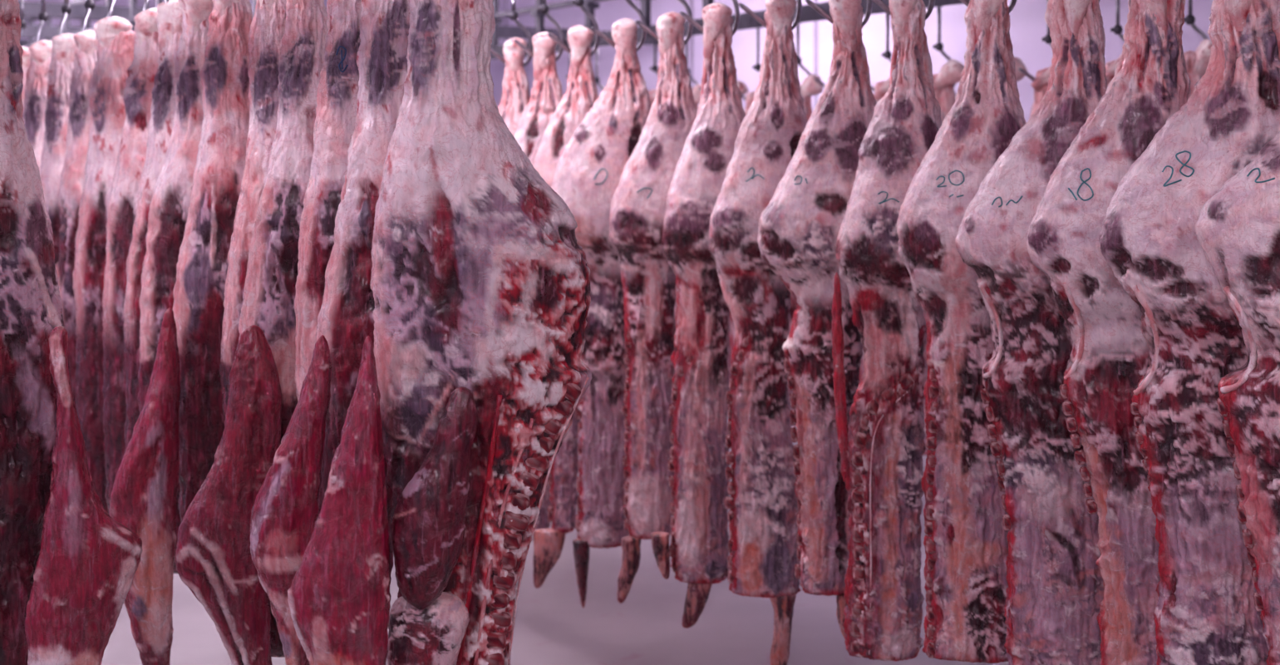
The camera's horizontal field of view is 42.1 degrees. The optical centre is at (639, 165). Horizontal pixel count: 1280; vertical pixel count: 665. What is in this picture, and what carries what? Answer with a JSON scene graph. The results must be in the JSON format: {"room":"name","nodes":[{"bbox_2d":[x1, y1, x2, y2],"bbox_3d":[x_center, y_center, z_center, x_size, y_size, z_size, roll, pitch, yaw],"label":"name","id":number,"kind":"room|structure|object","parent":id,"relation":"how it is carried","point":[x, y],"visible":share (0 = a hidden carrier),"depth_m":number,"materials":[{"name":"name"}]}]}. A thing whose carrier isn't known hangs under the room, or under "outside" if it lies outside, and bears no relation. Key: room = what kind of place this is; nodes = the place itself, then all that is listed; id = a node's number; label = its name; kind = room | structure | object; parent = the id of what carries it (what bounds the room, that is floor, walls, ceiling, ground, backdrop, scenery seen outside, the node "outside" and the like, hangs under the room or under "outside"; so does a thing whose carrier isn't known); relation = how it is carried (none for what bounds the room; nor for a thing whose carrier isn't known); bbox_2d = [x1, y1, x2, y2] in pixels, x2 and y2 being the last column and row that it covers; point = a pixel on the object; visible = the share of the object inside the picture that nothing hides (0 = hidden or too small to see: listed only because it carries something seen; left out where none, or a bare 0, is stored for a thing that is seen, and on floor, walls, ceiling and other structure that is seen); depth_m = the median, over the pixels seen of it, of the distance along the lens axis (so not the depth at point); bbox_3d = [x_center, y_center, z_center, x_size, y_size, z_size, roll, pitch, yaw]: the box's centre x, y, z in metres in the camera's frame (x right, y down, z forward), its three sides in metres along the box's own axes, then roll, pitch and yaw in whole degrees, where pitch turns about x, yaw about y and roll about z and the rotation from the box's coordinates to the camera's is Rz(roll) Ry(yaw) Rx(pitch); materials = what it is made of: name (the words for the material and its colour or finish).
{"room":"workspace","nodes":[
{"label":"workspace","id":0,"kind":"room"},
{"bbox_2d":[20,46,29,112],"bbox_3d":[-1.817,0.385,4.855,0.133,1.465,0.137,0,0,20],"label":"carcass","id":1,"kind":"object","parent":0,"point":[26,55],"visible":0.04,"depth_m":4.83},
{"bbox_2d":[23,39,52,544],"bbox_3d":[-1.669,0.368,4.618,0.134,1.429,0.142,0,0,-20],"label":"carcass","id":2,"kind":"object","parent":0,"point":[36,88],"visible":0.21,"depth_m":4.59},
{"bbox_2d":[39,33,75,536],"bbox_3d":[-1.528,0.353,4.391,0.138,1.398,0.140,0,0,-19],"label":"meat","id":3,"kind":"object","parent":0,"point":[61,64],"visible":0.23,"depth_m":4.35,"materials":[{"name":"pink food"}]},
{"bbox_2d":[55,29,98,401],"bbox_3d":[-1.401,0.342,4.186,0.141,1.361,0.138,0,0,-18],"label":"meat","id":4,"kind":"object","parent":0,"point":[72,178],"visible":0.34,"depth_m":4.14,"materials":[{"name":"pink food"}]},
{"bbox_2d":[18,0,327,39],"bbox_3d":[-4.891,-0.275,10.578,8.200,3.250,0.126,0,0,-32],"label":"wall","id":5,"kind":"structure","parent":0,"point":[55,22],"depth_m":11.22,"materials":[{"name":"white paint"}]},
{"bbox_2d":[513,31,562,529],"bbox_3d":[-0.301,0.331,4.642,0.193,1.409,0.163,0,0,2],"label":"meat","id":6,"kind":"object","parent":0,"point":[547,91],"visible":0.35,"depth_m":4.62,"materials":[{"name":"pink food"}]},
{"bbox_2d":[101,417,1008,664],"bbox_3d":[-0.943,1.400,4.311,8.200,0.100,14.700,0,0,-32],"label":"floor","id":7,"kind":"structure","parent":0,"point":[552,626],"depth_m":4.86,"materials":[{"name":"concrete"}]},
{"bbox_2d":[532,24,598,588],"bbox_3d":[-0.202,0.380,4.479,0.207,1.518,0.164,0,0,-2],"label":"carcass","id":8,"kind":"object","parent":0,"point":[581,94],"visible":0.49,"depth_m":4.46},
{"bbox_2d":[551,18,650,607],"bbox_3d":[-0.102,0.381,4.282,0.270,1.520,0.171,0,0,-1],"label":"meat","id":9,"kind":"object","parent":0,"point":[588,174],"visible":0.7,"depth_m":4.26,"materials":[{"name":"red"}]},
{"bbox_2d":[648,88,655,107],"bbox_3d":[0.005,0.288,6.752,0.298,1.265,0.204,0,0,1],"label":"carcass","id":10,"kind":"object","parent":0,"point":[652,92],"visible":0.02,"depth_m":6.73},
{"bbox_2d":[609,11,697,603],"bbox_3d":[0.036,0.351,4.102,0.228,1.460,0.168,0,0,1],"label":"carcass","id":11,"kind":"object","parent":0,"point":[638,204],"visible":0.88,"depth_m":4.08,"materials":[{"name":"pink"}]},
{"bbox_2d":[674,83,701,323],"bbox_3d":[0.128,0.312,6.558,0.300,1.263,0.197,0,0,2],"label":"carcass","id":12,"kind":"object","parent":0,"point":[696,91],"visible":0.05,"depth_m":6.52},
{"bbox_2d":[650,2,746,628],"bbox_3d":[0.151,0.356,3.934,0.190,1.482,0.192,0,0,-42],"label":"carcass","id":13,"kind":"object","parent":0,"point":[698,551],"visible":0.97,"depth_m":3.91},
{"bbox_2d":[728,90,755,351],"bbox_3d":[0.379,0.315,6.159,0.291,1.271,0.189,0,0,4],"label":"carcass","id":14,"kind":"object","parent":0,"point":[750,96],"visible":0.04,"depth_m":6.15},
{"bbox_2d":[708,0,807,664],"bbox_3d":[0.266,0.386,3.736,0.223,1.545,0.164,0,0,9],"label":"meat","id":15,"kind":"object","parent":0,"point":[761,504],"visible":0.94,"depth_m":3.71,"materials":[{"name":"red"}]},
{"bbox_2d":[757,0,876,637],"bbox_3d":[0.384,0.317,3.532,0.267,1.386,0.163,0,0,10],"label":"meat","id":16,"kind":"object","parent":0,"point":[800,226],"visible":0.81,"depth_m":3.51,"materials":[{"name":"red"}]},
{"bbox_2d":[490,0,1213,122],"bbox_3d":[2.574,-0.275,6.527,0.126,3.250,14.700,0,0,-32],"label":"wall","id":17,"kind":"structure","parent":0,"point":[1028,26],"depth_m":8.96,"materials":[{"name":"white paint"}]},
{"bbox_2d":[831,0,941,661],"bbox_3d":[0.510,0.315,3.367,0.221,1.379,0.166,0,0,20],"label":"meat","id":18,"kind":"object","parent":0,"point":[882,449],"visible":0.95,"depth_m":3.35,"materials":[{"name":"red"}]},
{"bbox_2d":[896,0,1026,663],"bbox_3d":[0.618,0.291,3.177,0.254,1.319,0.172,0,0,12],"label":"meat","id":19,"kind":"object","parent":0,"point":[965,542],"visible":0.79,"depth_m":3.15,"materials":[{"name":"red"}]},
{"bbox_2d":[1029,65,1051,118],"bbox_3d":[1.160,0.309,4.938,0.292,1.263,0.190,0,0,14],"label":"carcass","id":20,"kind":"object","parent":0,"point":[1040,85],"visible":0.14,"depth_m":4.91},
{"bbox_2d":[1104,54,1122,85],"bbox_3d":[1.299,0.296,4.716,0.290,1.267,0.187,0,0,13],"label":"carcass","id":21,"kind":"object","parent":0,"point":[1110,66],"visible":0.06,"depth_m":4.68},
{"bbox_2d":[1184,39,1211,95],"bbox_3d":[1.437,0.291,4.507,0.292,1.259,0.190,0,0,18],"label":"carcass","id":22,"kind":"object","parent":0,"point":[1197,61],"visible":0.15,"depth_m":4.46},
{"bbox_3d":[-0.943,-1.950,4.311,14.774,0.100,16.808,0,0,0],"label":"ceiling","id":23,"kind":"structure","parent":0,"visible":0},
{"bbox_2d":[23,0,255,47],"bbox_3d":[-1.348,-1.205,6.361,0.060,1.390,10.400,0,0,-32],"label":"rail","id":24,"kind":"object","parent":23,"relation":"hanging from","point":[133,3],"visible":0.05,"depth_m":8.93,"materials":[{"name":"metal"}]},
{"bbox_2d":[20,24,531,57],"bbox_3d":[-2.898,-0.775,9.993,5.350,0.070,0.060,0,0,-32],"label":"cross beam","id":25,"kind":"structure","parent":24,"relation":"attached to","point":[47,32],"depth_m":9.62,"materials":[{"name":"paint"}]},
{"bbox_2d":[18,0,658,45],"bbox_3d":[-2.152,-0.775,8.809,5.350,0.070,0.060,0,0,-32],"label":"cross beam","id":26,"kind":"structure","parent":24,"relation":"attached to","point":[32,9],"depth_m":8.41,"materials":[{"name":"metal"}]},
{"bbox_2d":[490,0,532,67],"bbox_3d":[-0.386,-0.425,4.826,0.147,0.289,0.041,0,0,-16],"label":"hook","id":27,"kind":"object","parent":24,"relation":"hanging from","point":[513,15],"visible":0.73,"depth_m":4.83,"materials":[{"name":"metal"}]},
{"bbox_2d":[497,37,530,135],"bbox_3d":[-0.392,0.334,4.800,0.183,1.409,0.162,0,0,-7],"label":"carcass","id":28,"kind":"object","parent":27,"relation":"hanging from","point":[515,94],"visible":0.22,"depth_m":4.78},
{"bbox_2d":[512,0,564,61],"bbox_3d":[-0.287,-0.428,4.672,0.147,0.285,0.041,0,0,-15],"label":"hook","id":29,"kind":"object","parent":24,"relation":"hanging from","point":[544,8],"visible":0.73,"depth_m":4.67,"materials":[{"name":"metal"}]},
{"bbox_2d":[546,0,600,55],"bbox_3d":[-0.183,-0.430,4.508,0.147,0.280,0.041,0,0,-14],"label":"hook","id":30,"kind":"object","parent":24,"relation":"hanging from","point":[580,3],"visible":0.78,"depth_m":4.51,"materials":[{"name":"metal"}]},
{"bbox_2d":[590,0,646,51],"bbox_3d":[-0.058,-0.430,4.310,0.147,0.280,0.041,0,0,-13],"label":"hook","id":31,"kind":"object","parent":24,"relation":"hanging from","point":[630,2],"visible":0.71,"depth_m":4.31,"materials":[{"name":"metal"}]},
{"bbox_2d":[871,0,935,19],"bbox_3d":[0.527,-0.428,3.392,0.147,0.284,0.041,0,0,-3],"label":"hook","id":32,"kind":"object","parent":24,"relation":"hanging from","point":[880,3],"visible":0.47,"depth_m":3.38,"materials":[{"name":"metal"}]},
{"bbox_2d":[960,0,1016,13],"bbox_3d":[0.652,-0.425,3.197,0.147,0.290,0.041,0,0,0],"label":"hook","id":33,"kind":"object","parent":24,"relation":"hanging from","point":[1012,3],"visible":0.26,"depth_m":3.19,"materials":[{"name":"metal"}]},
{"bbox_2d":[490,0,969,59],"bbox_3d":[0.023,-1.205,6.811,0.060,1.390,11.100,0,0,-32],"label":"rail","id":34,"kind":"object","parent":23,"relation":"hanging from","point":[809,13],"visible":0.12,"depth_m":6.80,"materials":[{"name":"metal"}]},
{"bbox_2d":[19,39,41,46],"bbox_3d":[-3.538,-0.775,11.009,5.350,0.070,0.060,0,0,-32],"label":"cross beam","id":35,"kind":"structure","parent":34,"relation":"attached to","point":[23,42],"depth_m":10.71,"materials":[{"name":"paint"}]},
{"bbox_2d":[564,38,571,78],"bbox_3d":[-0.328,-0.404,7.364,0.147,0.332,0.041,0,0,-15],"label":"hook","id":36,"kind":"object","parent":34,"relation":"hanging from","point":[565,38],"visible":0.02,"depth_m":7.36,"materials":[{"name":"metal"}]},
{"bbox_2d":[590,40,604,89],"bbox_3d":[-0.205,-0.391,7.170,0.147,0.357,0.041,0,0,-14],"label":"hook","id":37,"kind":"object","parent":34,"relation":"hanging from","point":[598,80],"visible":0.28,"depth_m":7.17,"materials":[{"name":"metal"}]},
{"bbox_2d":[647,32,658,74],"bbox_3d":[0.042,-0.406,6.779,0.147,0.329,0.041,0,0,-12],"label":"hook","id":38,"kind":"object","parent":34,"relation":"hanging from","point":[654,67],"visible":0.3,"depth_m":6.78,"materials":[{"name":"metal"}]},
{"bbox_2d":[635,0,693,44],"bbox_3d":[0.058,-0.430,4.129,0.147,0.279,0.041,0,0,-11],"label":"hook","id":39,"kind":"object","parent":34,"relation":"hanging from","point":[683,2],"visible":0.62,"depth_m":4.13,"materials":[{"name":"metal"}]},
{"bbox_2d":[684,36,699,103],"bbox_3d":[0.166,-0.394,6.584,0.147,0.352,0.041,0,0,-11],"label":"hook","id":40,"kind":"object","parent":34,"relation":"hanging from","point":[686,44],"visible":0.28,"depth_m":6.58,"materials":[{"name":"metal"}]},
{"bbox_2d":[679,0,739,35],"bbox_3d":[0.164,-0.433,3.962,0.147,0.273,0.041,0,0,-9],"label":"hook","id":41,"kind":"object","parent":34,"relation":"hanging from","point":[684,15],"visible":0.65,"depth_m":3.96,"materials":[{"name":"metal"}]},
{"bbox_2d":[741,16,761,100],"bbox_3d":[0.420,-0.390,6.183,0.147,0.359,0.041,0,0,-8],"label":"hook","id":42,"kind":"object","parent":34,"relation":"hanging from","point":[757,66],"visible":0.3,"depth_m":6.18,"materials":[{"name":"metal"}]},
{"bbox_2d":[738,0,802,29],"bbox_3d":[0.291,-0.434,3.761,0.147,0.272,0.041,0,0,-7],"label":"hook","id":43,"kind":"object","parent":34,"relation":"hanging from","point":[743,7],"visible":0.7,"depth_m":3.75,"materials":[{"name":"metal"}]},
{"bbox_2d":[795,22,810,75],"bbox_3d":[0.549,-0.397,5.980,0.147,0.346,0.041,0,0,-7],"label":"hook","id":44,"kind":"object","parent":34,"relation":"hanging from","point":[798,57],"visible":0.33,"depth_m":5.97,"materials":[{"name":"metal"}]},
{"bbox_2d":[814,78,825,87],"bbox_3d":[0.675,-0.403,5.782,0.147,0.334,0.041,0,0,-5],"label":"hook","id":45,"kind":"object","parent":34,"relation":"hanging from","point":[818,81],"visible":0.09,"depth_m":5.76,"materials":[{"name":"metal"}]},
{"bbox_2d":[787,73,822,426],"bbox_3d":[0.510,0.306,5.956,0.297,1.265,0.202,0,0,5],"label":"carcass","id":46,"kind":"object","parent":45,"relation":"hanging from","point":[809,86],"visible":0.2,"depth_m":5.92},
{"bbox_2d":[804,0,871,26],"bbox_3d":[0.422,-0.428,3.557,0.147,0.283,0.041,0,0,-5],"label":"hook","id":47,"kind":"object","parent":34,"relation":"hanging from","point":[812,4],"visible":0.56,"depth_m":3.55,"materials":[{"name":"metal"}]},
{"bbox_2d":[871,6,891,92],"bbox_3d":[0.811,-0.393,5.568,0.147,0.354,0.041,0,0,-4],"label":"hook","id":48,"kind":"object","parent":34,"relation":"hanging from","point":[887,54],"visible":0.31,"depth_m":5.56,"materials":[{"name":"metal"}]},
{"bbox_2d":[859,76,890,381],"bbox_3d":[0.771,0.312,5.545,0.288,1.267,0.189,0,0,8],"label":"carcass","id":49,"kind":"object","parent":48,"relation":"hanging from","point":[881,88],"visible":0.1,"depth_m":5.52},
{"bbox_2d":[932,5,955,88],"bbox_3d":[0.945,-0.399,5.356,0.147,0.342,0.041,0,0,-2],"label":"hook","id":50,"kind":"object","parent":34,"relation":"hanging from","point":[938,46],"visible":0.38,"depth_m":5.35,"materials":[{"name":"metal"}]},
{"bbox_2d":[923,59,964,454],"bbox_3d":[0.902,0.297,5.334,0.289,1.273,0.191,0,0,10],"label":"meat","id":51,"kind":"object","parent":50,"relation":"hanging from","point":[949,74],"visible":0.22,"depth_m":5.30,"materials":[{"name":"pink food"}]},
{"bbox_2d":[1019,68,1035,80],"bbox_3d":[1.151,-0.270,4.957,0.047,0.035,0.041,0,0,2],"label":"hook","id":52,"kind":"object","parent":34,"relation":"hanging from","point":[1021,70],"depth_m":4.94,"materials":[{"name":"metal"}]},
{"bbox_2d":[1042,25,1051,46],"bbox_3d":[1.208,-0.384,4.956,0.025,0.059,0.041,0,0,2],"label":"hook","id":53,"kind":"object","parent":34,"relation":"hanging from","point":[1046,39],"depth_m":4.95,"materials":[{"name":"metal"}]},
{"bbox_2d":[1110,0,1124,41],"bbox_3d":[1.341,-0.401,4.734,0.147,0.338,0.041,0,0,4],"label":"hook","id":54,"kind":"object","parent":34,"relation":"hanging from","point":[1117,29],"visible":0.24,"depth_m":4.72,"materials":[{"name":"metal"}]},
{"bbox_2d":[1184,0,1208,39],"bbox_3d":[1.477,-0.406,4.521,0.147,0.329,0.041,0,0,6],"label":"hook","id":55,"kind":"object","parent":34,"relation":"hanging from","point":[1189,19],"visible":0.38,"depth_m":4.51,"materials":[{"name":"metal"}]},
{"bbox_3d":[1.077,-0.404,5.146,0.142,0.331,0.061,0,0,12],"label":"hook","id":56,"kind":"object","parent":34,"relation":"hanging from","visible":0},
{"bbox_2d":[1014,56,1027,81],"bbox_3d":[1.040,0.295,5.131,0.306,1.256,0.190,0,0,12],"label":"carcass","id":57,"kind":"object","parent":56,"relation":"hanging from","point":[1019,63],"visible":0.03,"depth_m":5.07},
{"bbox_3d":[0.297,-0.401,6.377,0.142,0.338,0.061,0,0,3],"label":"hook","id":58,"kind":"object","parent":34,"relation":"hanging from","visible":0},
{"bbox_2d":[727,80,748,405],"bbox_3d":[0.263,0.301,6.356,0.304,1.257,0.190,0,0,6],"label":"carcass","id":59,"kind":"object","parent":58,"relation":"hanging from","point":[742,86],"visible":0.07,"depth_m":6.32},
{"bbox_3d":[-3.158,-1.205,5.988,0.060,1.390,9.100,0,0,-32],"label":"rail","id":60,"kind":"object","parent":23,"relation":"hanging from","visible":0},
{"bbox_3d":[-1.045,-0.425,2.647,0.061,0.290,0.142,0,0,-3],"label":"hook","id":61,"kind":"object","parent":60,"relation":"hanging from","visible":0},
{"bbox_2d":[0,0,142,664],"bbox_3d":[-0.954,0.258,2.603,0.360,1.254,0.165,0,0,2],"label":"meat","id":62,"kind":"object","parent":61,"relation":"hanging from","point":[62,598],"visible":1,"depth_m":2.57,"materials":[{"name":"red food"}]},
{"bbox_3d":[-2.541,-1.205,6.022,0.060,1.390,9.700,0,0,-32],"label":"rail","id":63,"kind":"object","parent":23,"relation":"hanging from","visible":0},
{"bbox_2d":[19,0,26,34],"bbox_3d":[-1.820,-0.414,4.903,0.041,0.311,0.147,0,0,-14],"label":"hook","id":64,"kind":"object","parent":63,"relation":"hanging from","point":[23,23],"visible":0.23,"depth_m":4.88,"materials":[{"name":"metal"}]},
{"bbox_2d":[34,0,48,42],"bbox_3d":[-1.672,-0.415,4.670,0.041,0.310,0.147,0,0,-13],"label":"hook","id":65,"kind":"object","parent":63,"relation":"hanging from","point":[42,17],"visible":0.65,"depth_m":4.64,"materials":[{"name":"metal"}]},
{"bbox_2d":[58,0,71,35],"bbox_3d":[-1.529,-0.415,4.443,0.041,0.309,0.147,0,0,-12],"label":"hook","id":66,"kind":"object","parent":63,"relation":"hanging from","point":[66,8],"visible":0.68,"depth_m":4.41,"materials":[{"name":"metal"}]},
{"bbox_2d":[80,0,94,32],"bbox_3d":[-1.399,-0.411,4.237,0.041,0.317,0.147,0,0,-12],"label":"hook","id":67,"kind":"object","parent":63,"relation":"hanging from","point":[89,4],"visible":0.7,"depth_m":4.20,"materials":[{"name":"metal"}]},
{"bbox_2d":[107,0,116,17],"bbox_3d":[-1.264,-0.419,4.025,0.041,0.303,0.147,0,0,-11],"label":"hook","id":68,"kind":"object","parent":63,"relation":"hanging from","point":[112,3],"visible":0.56,"depth_m":3.96,"materials":[{"name":"metal"}]},
{"bbox_2d":[72,16,134,512],"bbox_3d":[-1.266,0.309,3.972,0.168,1.330,0.139,0,0,-8],"label":"meat","id":69,"kind":"object","parent":68,"relation":"hanging from","point":[114,35],"visible":0.45,"depth_m":3.93,"materials":[{"name":"pink food"}]},
{"bbox_2d":[142,0,149,10],"bbox_3d":[-1.046,-0.332,3.449,0.041,0.030,0.096,0,0,-10],"label":"hook","id":70,"kind":"object","parent":63,"relation":"hanging from","point":[145,6],"visible":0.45,"depth_m":3.44,"materials":[{"name":"metal"}]},
{"bbox_2d":[102,8,160,514],"bbox_3d":[-1.107,0.279,3.713,0.178,1.261,0.141,0,0,-10],"label":"carcass","id":71,"kind":"object","parent":70,"relation":"hanging from","point":[121,207],"visible":0.36,"depth_m":3.67},
{"bbox_3d":[-0.287,-0.416,2.479,0.061,0.307,0.142,0,0,12],"label":"hook","id":72,"kind":"object","parent":63,"relation":"hanging from","visible":0},
{"bbox_2d":[287,0,592,664],"bbox_3d":[-0.290,0.287,2.401,0.443,1.277,0.193,0,0,-31],"label":"meat","id":73,"kind":"object","parent":72,"relation":"hanging from","point":[471,384],"visible":1,"depth_m":2.38,"materials":[{"name":"food"}]},
{"bbox_3d":[-0.400,-0.421,2.656,0.061,0.297,0.142,0,0,10],"label":"hook","id":74,"kind":"object","parent":63,"relation":"hanging from","visible":0},
{"bbox_2d":[249,0,410,664],"bbox_3d":[-0.465,0.262,2.567,0.300,1.248,0.145,0,0,-35],"label":"meat","id":75,"kind":"object","parent":74,"relation":"hanging from","point":[284,514],"visible":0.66,"depth_m":2.55,"materials":[{"name":"red food"}]},
{"label":"hook","id":76,"kind":"object","parent":63,"relation":"hanging from","visible":0},
{"bbox_2d":[294,0,361,664],"bbox_3d":[-0.496,0.244,2.760,0.153,1.225,0.143,0,0,-28],"label":"meat","id":77,"kind":"object","parent":76,"relation":"hanging from","point":[335,123],"visible":0.27,"depth_m":2.72,"materials":[{"name":"red"}]},
{"bbox_3d":[-0.604,-0.429,2.976,0.061,0.282,0.142,0,0,7],"label":"hook","id":78,"kind":"object","parent":63,"relation":"hanging from","visible":0},
{"bbox_2d":[174,0,327,664],"bbox_3d":[-0.655,0.261,2.879,0.303,1.275,0.152,0,0,-44],"label":"meat","id":79,"kind":"object","parent":78,"relation":"hanging from","point":[214,557],"visible":0.7,"depth_m":2.82,"materials":[{"name":"food"}]},
{"bbox_3d":[-0.684,-0.431,3.101,0.061,0.278,0.142,0,0,6],"label":"hook","id":80,"kind":"object","parent":63,"relation":"hanging from","visible":0},
{"bbox_2d":[219,0,286,426],"bbox_3d":[-0.690,0.184,3.051,0.162,1.129,0.141,0,0,-12],"label":"meat","id":81,"kind":"object","parent":80,"relation":"hanging from","point":[267,28],"visible":0.25,"depth_m":3.01,"materials":[{"name":"pink food"}]},
{"bbox_3d":[-0.810,-0.433,3.300,0.061,0.273,0.142,0,0,5],"label":"hook","id":82,"kind":"object","parent":63,"relation":"hanging from","visible":0},
{"bbox_2d":[108,0,252,664],"bbox_3d":[-0.873,0.300,3.209,0.310,1.367,0.151,0,0,-32],"label":"meat","id":83,"kind":"object","parent":82,"relation":"hanging from","point":[179,428],"visible":0.62,"depth_m":3.19,"materials":[{"name":"food"}]},
{"bbox_3d":[-0.929,-0.422,3.487,0.061,0.295,0.142,0,0,4],"label":"hook","id":84,"kind":"object","parent":63,"relation":"hanging from","visible":0},
{"bbox_2d":[137,0,213,573],"bbox_3d":[-0.944,0.241,3.436,0.178,1.202,0.139,0,0,-15],"label":"meat","id":85,"kind":"object","parent":84,"relation":"hanging from","point":[169,204],"visible":0.43,"depth_m":3.39,"materials":[{"name":"pink food"}]},
{"bbox_3d":[-1.016,-0.419,3.624,0.061,0.302,0.142,0,0,3],"label":"hook","id":86,"kind":"object","parent":63,"relation":"hanging from","visible":0},
{"bbox_2d":[123,0,182,450],"bbox_3d":[-1.022,0.260,3.576,0.172,1.232,0.141,0,0,-11],"label":"carcass","id":87,"kind":"object","parent":86,"relation":"hanging from","point":[169,16],"visible":0.38,"depth_m":3.54},
{"bbox_3d":[1.054,-0.413,2.566,0.142,0.315,0.061,0,0,23],"label":"hook","id":88,"kind":"object","parent":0,"visible":0},
{"bbox_2d":[1194,130,1279,664],"bbox_3d":[1.016,0.274,2.558,0.311,1.236,0.139,0,0,23],"label":"meat","id":89,"kind":"object","parent":88,"relation":"hanging from","point":[1238,228],"visible":1,"depth_m":2.56,"materials":[{"name":"red"}]},
{"bbox_3d":[0.964,-0.415,2.706,0.142,0.309,0.061,0,0,20],"label":"hook","id":90,"kind":"object","parent":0,"visible":0},
{"bbox_2d":[1098,0,1279,664],"bbox_3d":[0.922,0.283,2.698,0.345,1.266,0.136,0,0,20],"label":"meat","id":91,"kind":"object","parent":90,"relation":"hanging from","point":[1205,612],"visible":0.78,"depth_m":2.68,"materials":[{"name":"red"}]},
{"bbox_3d":[0.869,-0.418,2.856,0.142,0.304,0.061,0,0,17],"label":"hook","id":92,"kind":"object","parent":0,"visible":0},
{"bbox_2d":[1025,0,1191,664],"bbox_3d":[0.809,0.284,2.849,0.289,1.278,0.137,0,0,17],"label":"meat","id":93,"kind":"object","parent":92,"relation":"hanging from","point":[1110,356],"visible":0.7,"depth_m":2.83,"materials":[{"name":"red"}]},
{"bbox_3d":[0.767,-0.421,3.014,0.142,0.299,0.061,0,0,15],"label":"hook","id":94,"kind":"object","parent":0,"visible":0},
{"bbox_2d":[955,0,1107,664],"bbox_3d":[0.716,0.296,3.003,0.292,1.313,0.143,0,0,15],"label":"carcass","id":95,"kind":"object","parent":94,"relation":"hanging from","point":[1055,591],"visible":0.73,"depth_m":2.98,"materials":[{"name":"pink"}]}
]}

